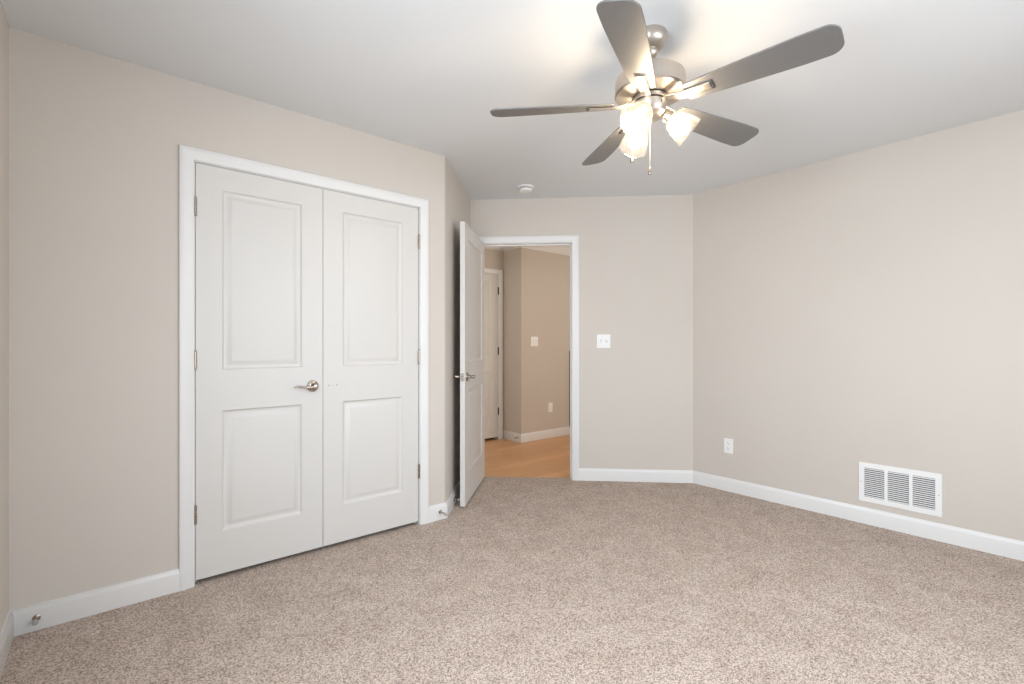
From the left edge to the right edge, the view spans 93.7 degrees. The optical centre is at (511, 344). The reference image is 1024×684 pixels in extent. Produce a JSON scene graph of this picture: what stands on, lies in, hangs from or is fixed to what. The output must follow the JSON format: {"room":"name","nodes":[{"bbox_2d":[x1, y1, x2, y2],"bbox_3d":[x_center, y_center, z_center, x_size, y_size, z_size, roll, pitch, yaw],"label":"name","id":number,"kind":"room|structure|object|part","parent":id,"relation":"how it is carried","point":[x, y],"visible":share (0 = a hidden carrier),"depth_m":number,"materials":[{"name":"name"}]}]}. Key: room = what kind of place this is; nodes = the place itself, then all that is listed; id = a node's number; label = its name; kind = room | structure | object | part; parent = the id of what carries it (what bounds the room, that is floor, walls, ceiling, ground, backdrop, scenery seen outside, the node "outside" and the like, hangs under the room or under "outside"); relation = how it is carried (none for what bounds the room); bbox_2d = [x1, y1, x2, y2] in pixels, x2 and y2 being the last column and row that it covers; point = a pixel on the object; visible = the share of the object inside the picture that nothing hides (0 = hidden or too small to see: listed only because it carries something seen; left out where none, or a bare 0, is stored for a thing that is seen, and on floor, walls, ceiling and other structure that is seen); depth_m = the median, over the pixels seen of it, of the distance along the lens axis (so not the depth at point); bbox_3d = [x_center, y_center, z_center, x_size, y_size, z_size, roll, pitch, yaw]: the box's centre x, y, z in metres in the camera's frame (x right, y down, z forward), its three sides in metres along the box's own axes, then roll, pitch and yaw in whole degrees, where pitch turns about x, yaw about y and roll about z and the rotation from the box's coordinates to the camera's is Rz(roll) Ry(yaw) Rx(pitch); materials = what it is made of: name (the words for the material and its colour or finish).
{"room":"empty bedroom","nodes":[
{"label":"empty bedroom","id":0,"kind":"room"},
{"bbox_2d":[0,0,8,633],"bbox_3d":[-0.809,-0.052,0.407,0.115,2.560,4.097,0,0,-40],"label":"wall","id":1,"kind":"structure","parent":0,"point":[4,27],"depth_m":1.84,"materials":[{"name":"beige paint"}]},
{"bbox_2d":[0,611,13,678],"bbox_3d":[-0.759,1.117,0.449,0.015,0.103,3.867,0,0,-40],"label":"baseboard","id":2,"kind":"structure","parent":1,"relation":"attached to","point":[7,633],"depth_m":1.80,"materials":[{"name":"white paint"}]},
{"bbox_2d":[9,27,442,610],"bbox_3d":[-1.275,-0.052,2.621,2.033,2.560,0.115,0,0,-40],"label":"wall","id":3,"kind":"structure","parent":0,"point":[95,139],"depth_m":2.12,"materials":[{"name":"beige paint"}]},
{"bbox_2d":[32,614,40,625],"bbox_3d":[-1.926,1.116,1.941,0.026,0.026,0.052,0,0,-40],"label":"door stop","id":4,"kind":"object","parent":3,"relation":"attached to","point":[36,618],"visible":1,"depth_m":1.95,"materials":[{"name":"silver metal"}]},
{"bbox_3d":[-1.930,1.116,1.946,0.026,0.026,0.040,0,0,-40],"label":"rod","id":5,"kind":"part","parent":4,"relation":"part of","materials":[{"name":"silver metal"}]},
{"bbox_2d":[10,569,179,636],"bbox_3d":[-1.794,1.117,2.097,0.564,0.103,0.015,0,0,-40],"label":"baseboard","id":6,"kind":"structure","parent":3,"relation":"attached to","point":[54,612],"depth_m":2.08,"materials":[{"name":"white paint"}]},
{"bbox_2d":[194,163,322,579],"bbox_3d":[-1.300,0.131,2.512,0.615,2.027,0.092,0,0,-40],"label":"door","id":7,"kind":"structure","parent":3,"relation":"in","point":[258,352],"depth_m":2.51,"materials":[{"name":"white paint"}]},
{"bbox_3d":[-1.126,0.231,2.611,0.111,0.020,0.015,0,0,-35],"label":"lever","id":8,"kind":"part","parent":7,"relation":"part of","materials":[{"name":"silver metal"}]},
{"bbox_3d":[-1.096,0.231,2.661,0.064,0.064,0.057,0,0,-40],"label":"handle","id":9,"kind":"part","parent":7,"relation":"part of","materials":[{"name":"silver metal"}]},
{"bbox_2d":[179,144,428,590],"bbox_3d":[-1.101,0.108,2.757,1.352,2.119,0.133,0,0,-40],"label":"trim","id":10,"kind":"structure","parent":3,"relation":"attached to","point":[188,155],"depth_m":2.31,"materials":[{"name":"white paint"}]},
{"bbox_2d":[323,189,419,545],"bbox_3d":[-0.842,0.131,2.927,0.615,2.027,0.048,0,0,-40],"label":"door","id":11,"kind":"structure","parent":3,"relation":"in","point":[371,353],"depth_m":2.90,"materials":[{"name":"white paint"}]},
{"bbox_2d":[429,502,446,522],"bbox_3d":[-0.496,1.117,3.195,0.143,0.103,0.015,0,0,-40],"label":"baseboard","id":12,"kind":"structure","parent":3,"relation":"attached to","point":[434,515],"depth_m":3.19,"materials":[{"name":"white paint"}]},
{"bbox_2d":[443,156,469,502],"bbox_3d":[-0.464,-0.052,3.781,0.115,2.560,1.090,0,0,5],"label":"wall","id":13,"kind":"structure","parent":0,"point":[456,203],"depth_m":3.44,"materials":[{"name":"beige paint"}]},
{"bbox_2d":[446,481,459,517],"bbox_3d":[-0.403,1.117,3.727,0.015,0.103,0.986,0,0,5],"label":"baseboard","id":14,"kind":"structure","parent":13,"relation":"attached to","point":[455,494],"depth_m":3.44,"materials":[{"name":"white paint"}]},
{"bbox_2d":[484,249,502,269],"bbox_3d":[-0.892,-0.052,5.437,1.960,2.560,0.115,0,0,-40],"label":"wall","id":15,"kind":"structure","parent":0,"point":[493,259],"depth_m":5.92,"materials":[{"name":"paint"}]},
{"bbox_2d":[484,268,502,438],"bbox_3d":[-0.485,0.120,5.770,0.868,2.111,0.133,0,0,-40],"label":"door frame","id":16,"kind":"structure","parent":15,"relation":"in","point":[498,272],"depth_m":5.98,"materials":[{"name":"white paint"}]},
{"bbox_2d":[484,273,498,438],"bbox_3d":[-0.439,0.140,5.727,0.747,2.013,0.099,0,0,-40],"label":"door","id":17,"kind":"structure","parent":16,"relation":"attached to","point":[491,289],"depth_m":5.90,"materials":[{"name":"white paint"}]},
{"bbox_2d":[484,247,502,251],"bbox_3d":[-0.789,-1.220,5.393,1.860,0.105,0.085,0,0,-40],"label":"ceiling","id":18,"kind":"structure","parent":15,"relation":"attached to","point":[490,248],"depth_m":5.92,"materials":[{"name":"white paint"}]},
{"bbox_2d":[503,249,514,431],"bbox_3d":[-0.027,-0.052,6.021,0.115,2.560,0.340,0,0,-40],"label":"wall","id":19,"kind":"structure","parent":0,"point":[508,256],"depth_m":5.94,"materials":[{"name":"paint"}]},
{"bbox_2d":[503,430,520,442],"bbox_3d":[0.002,1.125,5.886,0.015,0.103,0.355,0,0,-40],"label":"baseboard","id":20,"kind":"structure","parent":19,"relation":"attached to","point":[508,435],"depth_m":5.88,"materials":[{"name":"white paint"}]},
{"bbox_2d":[503,247,520,251],"bbox_3d":[-0.002,-1.220,5.836,0.085,0.105,0.425,0,0,-40],"label":"ceiling","id":21,"kind":"structure","parent":19,"relation":"attached to","point":[504,248],"depth_m":5.92,"materials":[{"name":"white paint"}]},
{"bbox_2d":[0,434,1023,683],"bbox_3d":[0.560,1.198,3.289,5.697,0.060,6.500,0,0,-40],"label":"floor","id":22,"kind":"structure","parent":0,"point":[531,580],"depth_m":2.14,"materials":[{"name":"beige carpet"}]},
{"bbox_2d":[1,0,1023,199],"bbox_3d":[0.521,-1.297,3.257,5.997,0.050,6.900,0,0,-40],"label":"ceiling","id":23,"kind":"structure","parent":0,"point":[427,75],"depth_m":2.19,"materials":[{"name":"paint"}]},
{"bbox_2d":[517,184,533,192],"bbox_3d":[0.111,-1.252,3.872,0.138,0.041,0.138,0,0,-40],"label":"smoke detector","id":24,"kind":"object","parent":23,"relation":"attached to","point":[524,188],"visible":1,"depth_m":3.83,"materials":[{"name":"white plastic"}]},
{"bbox_3d":[0.111,-1.266,3.872,0.138,0.012,0.138,0,0,-40],"label":"plate","id":25,"kind":"part","parent":24,"relation":"part of","materials":[{"name":"white plastic"}]},
{"bbox_2d":[490,0,844,174],"bbox_3d":[0.603,-0.982,1.962,1.263,0.580,1.254,0,0,-40],"label":"ceiling fan","id":26,"kind":"object","parent":23,"relation":"hanging from","point":[647,85],"visible":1,"depth_m":1.83,"materials":[{"name":"grey wood"}]},
{"bbox_3d":[0.166,-0.984,2.014,0.515,0.037,0.133,0,0,6],"label":"blade","id":27,"kind":"part","parent":26,"relation":"part of","materials":[{"name":"grey wood"}]},
{"bbox_3d":[0.484,-0.984,2.365,0.133,0.037,0.515,0,0,-12],"label":"blade","id":28,"kind":"part","parent":26,"relation":"part of","materials":[{"name":"grey wood"}]},
{"bbox_3d":[0.401,-0.984,1.604,0.133,0.037,0.515,0,0,24],"label":"blade","id":29,"kind":"part","parent":26,"relation":"part of","materials":[{"name":"grey wood"}]},
{"bbox_3d":[0.543,-0.882,2.107,0.128,0.136,0.137,0,0,-40],"label":"lamp shade","id":30,"kind":"part","parent":26,"relation":"part of","materials":[{"name":"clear glass"}]},
{"bbox_3d":[0.543,-0.893,2.094,0.057,0.068,0.071,0,0,-40],"label":"bulb","id":31,"kind":"part","parent":26,"relation":"part of","materials":[{"name":"white glass"}]},
{"bbox_3d":[0.494,-0.882,1.857,0.137,0.136,0.123,0,0,-40],"label":"lamp shade","id":32,"kind":"part","parent":26,"relation":"part of","materials":[{"name":"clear glass"}]},
{"bbox_3d":[0.497,-0.893,1.867,0.073,0.068,0.052,0,0,-40],"label":"bulb","id":33,"kind":"part","parent":26,"relation":"part of","materials":[{"name":"white glass"}]},
{"bbox_2d":[636,104,649,116],"bbox_3d":[0.520,-0.929,1.906,0.056,0.056,0.054,0,0,-40],"label":"socket","id":34,"kind":"object","parent":26,"relation":"attached to","point":[639,106],"depth_m":1.89,"materials":[{"name":"silver metal"}]},
{"bbox_2d":[663,110,676,123],"bbox_3d":[0.644,-0.929,1.964,0.055,0.056,0.055,0,0,-40],"label":"socket","id":35,"kind":"object","parent":26,"relation":"attached to","point":[669,117],"depth_m":1.95,"materials":[{"name":"silver metal"}]},
{"bbox_3d":[0.691,-0.893,1.964,0.072,0.068,0.052,0,0,24],"label":"bulb","id":36,"kind":"part","parent":26,"relation":"part of","materials":[{"name":"white glass"}]},
{"bbox_3d":[0.705,-0.882,1.959,0.134,0.136,0.135,0,0,-40],"label":"lamp shade","id":37,"kind":"part","parent":26,"relation":"part of","materials":[{"name":"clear glass"}]},
{"bbox_3d":[0.915,-0.984,2.171,0.515,0.037,0.133,0,0,-30],"label":"blade","id":38,"kind":"part","parent":26,"relation":"part of","materials":[{"name":"grey wood"}]},
{"bbox_3d":[0.864,-0.984,1.700,0.515,0.037,0.133,0,0,42],"label":"blade","id":39,"kind":"part","parent":26,"relation":"part of","materials":[{"name":"grey wood"}]},
{"bbox_2d":[515,248,569,433],"bbox_3d":[0.702,-0.052,6.340,1.640,2.560,0.115,0,0,-40],"label":"wall","id":40,"kind":"structure","parent":0,"point":[542,279],"depth_m":5.98,"materials":[{"name":"paint"}]},
{"bbox_2d":[531,337,537,345],"bbox_3d":[0.282,-0.040,5.897,0.116,0.117,0.019,0,0,-40],"label":"light switch","id":41,"kind":"object","parent":40,"relation":"attached to","point":[534,340],"visible":1,"depth_m":5.90,"materials":[{"name":"white plastic"}]},
{"bbox_2d":[521,426,569,442],"bbox_3d":[0.700,1.125,6.253,1.555,0.103,0.015,0,0,-40],"label":"baseboard","id":42,"kind":"structure","parent":40,"relation":"attached to","point":[532,436],"depth_m":6.01,"materials":[{"name":"white paint"}]},
{"bbox_2d":[521,246,569,255],"bbox_3d":[0.696,-1.220,6.204,1.625,0.105,0.085,0,0,-40],"label":"ceiling","id":43,"kind":"structure","parent":40,"relation":"attached to","point":[563,250],"depth_m":6.08,"materials":[{"name":"white paint"}]},
{"bbox_2d":[548,403,552,411],"bbox_3d":[0.488,0.794,6.079,0.072,0.117,0.008,0,0,-40],"label":"wall outlet","id":44,"kind":"object","parent":40,"relation":"attached to","point":[550,405],"visible":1,"depth_m":6.08,"materials":[{"name":"white plastic"}]},
{"bbox_2d":[569,351,569,425],"bbox_3d":[0.794,0.578,6.324,0.090,0.990,0.028,0,0,-40],"label":"wooden upright","id":45,"kind":"object","parent":40,"relation":"attached to","point":[569,351],"visible":0.24,"depth_m":6.30,"materials":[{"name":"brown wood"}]},
{"bbox_2d":[470,194,692,469],"bbox_3d":[0.606,-0.052,4.196,1.948,2.560,0.115,0,0,5],"label":"wall","id":46,"kind":"structure","parent":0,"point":[636,252],"depth_m":4.10,"materials":[{"name":"beige paint"}]},
{"bbox_2d":[479,235,578,480],"bbox_3d":[0.122,0.112,4.227,0.924,2.113,0.133,0,0,5],"label":"door frame","id":47,"kind":"structure","parent":46,"relation":"attached to","point":[572,241],"depth_m":4.13,"materials":[{"name":"white paint"}]},
{"bbox_2d":[454,221,483,506],"bbox_3d":[-0.305,0.139,3.816,0.149,2.034,0.808,0,0,7],"label":"door","id":48,"kind":"structure","parent":47,"relation":"attached to","point":[471,376],"depth_m":3.62,"materials":[{"name":"white paint"}]},
{"bbox_3d":[-0.300,0.233,3.478,0.057,0.064,0.064,0,0,7],"label":"handle","id":49,"kind":"part","parent":48,"relation":"part of","materials":[{"name":"silver metal"}]},
{"bbox_2d":[597,334,609,347],"bbox_3d":[0.786,-0.030,4.113,0.116,0.117,0.019,0,0,5],"label":"light switch","id":50,"kind":"object","parent":46,"relation":"attached to","point":[603,340],"visible":1,"depth_m":4.12,"materials":[{"name":"white plastic"}]},
{"bbox_2d":[579,468,692,482],"bbox_3d":[1.053,1.117,4.093,0.960,0.103,0.015,0,0,5],"label":"baseboard","id":51,"kind":"structure","parent":46,"relation":"attached to","point":[585,474],"depth_m":4.09,"materials":[{"name":"white paint"}]},
{"bbox_2d":[693,110,1023,540],"bbox_3d":[2.637,-0.052,2.843,0.115,2.560,3.366,0,0,-40],"label":"wall","id":52,"kind":"structure","parent":0,"point":[867,306],"depth_m":3.11,"materials":[{"name":"beige paint"}]},
{"bbox_2d":[724,438,732,453],"bbox_3d":[1.726,0.808,3.825,0.008,0.117,0.072,0,0,-40],"label":"wall outlet","id":53,"kind":"object","parent":52,"relation":"attached to","point":[728,443],"visible":1,"depth_m":3.82,"materials":[{"name":"white plastic"}]},
{"bbox_2d":[693,471,1023,560],"bbox_3d":[2.563,1.117,2.830,0.015,0.103,3.211,0,0,-40],"label":"baseboard","id":54,"kind":"structure","parent":52,"relation":"attached to","point":[984,542],"depth_m":3.08,"materials":[{"name":"white paint"}]},
{"bbox_2d":[859,461,941,516],"bbox_3d":[2.419,0.897,3.006,0.008,0.255,0.414,0,0,-40],"label":"air vent","id":55,"kind":"object","parent":52,"relation":"in","point":[901,488],"visible":1,"depth_m":2.99,"materials":[{"name":"white metal"}]}
]}

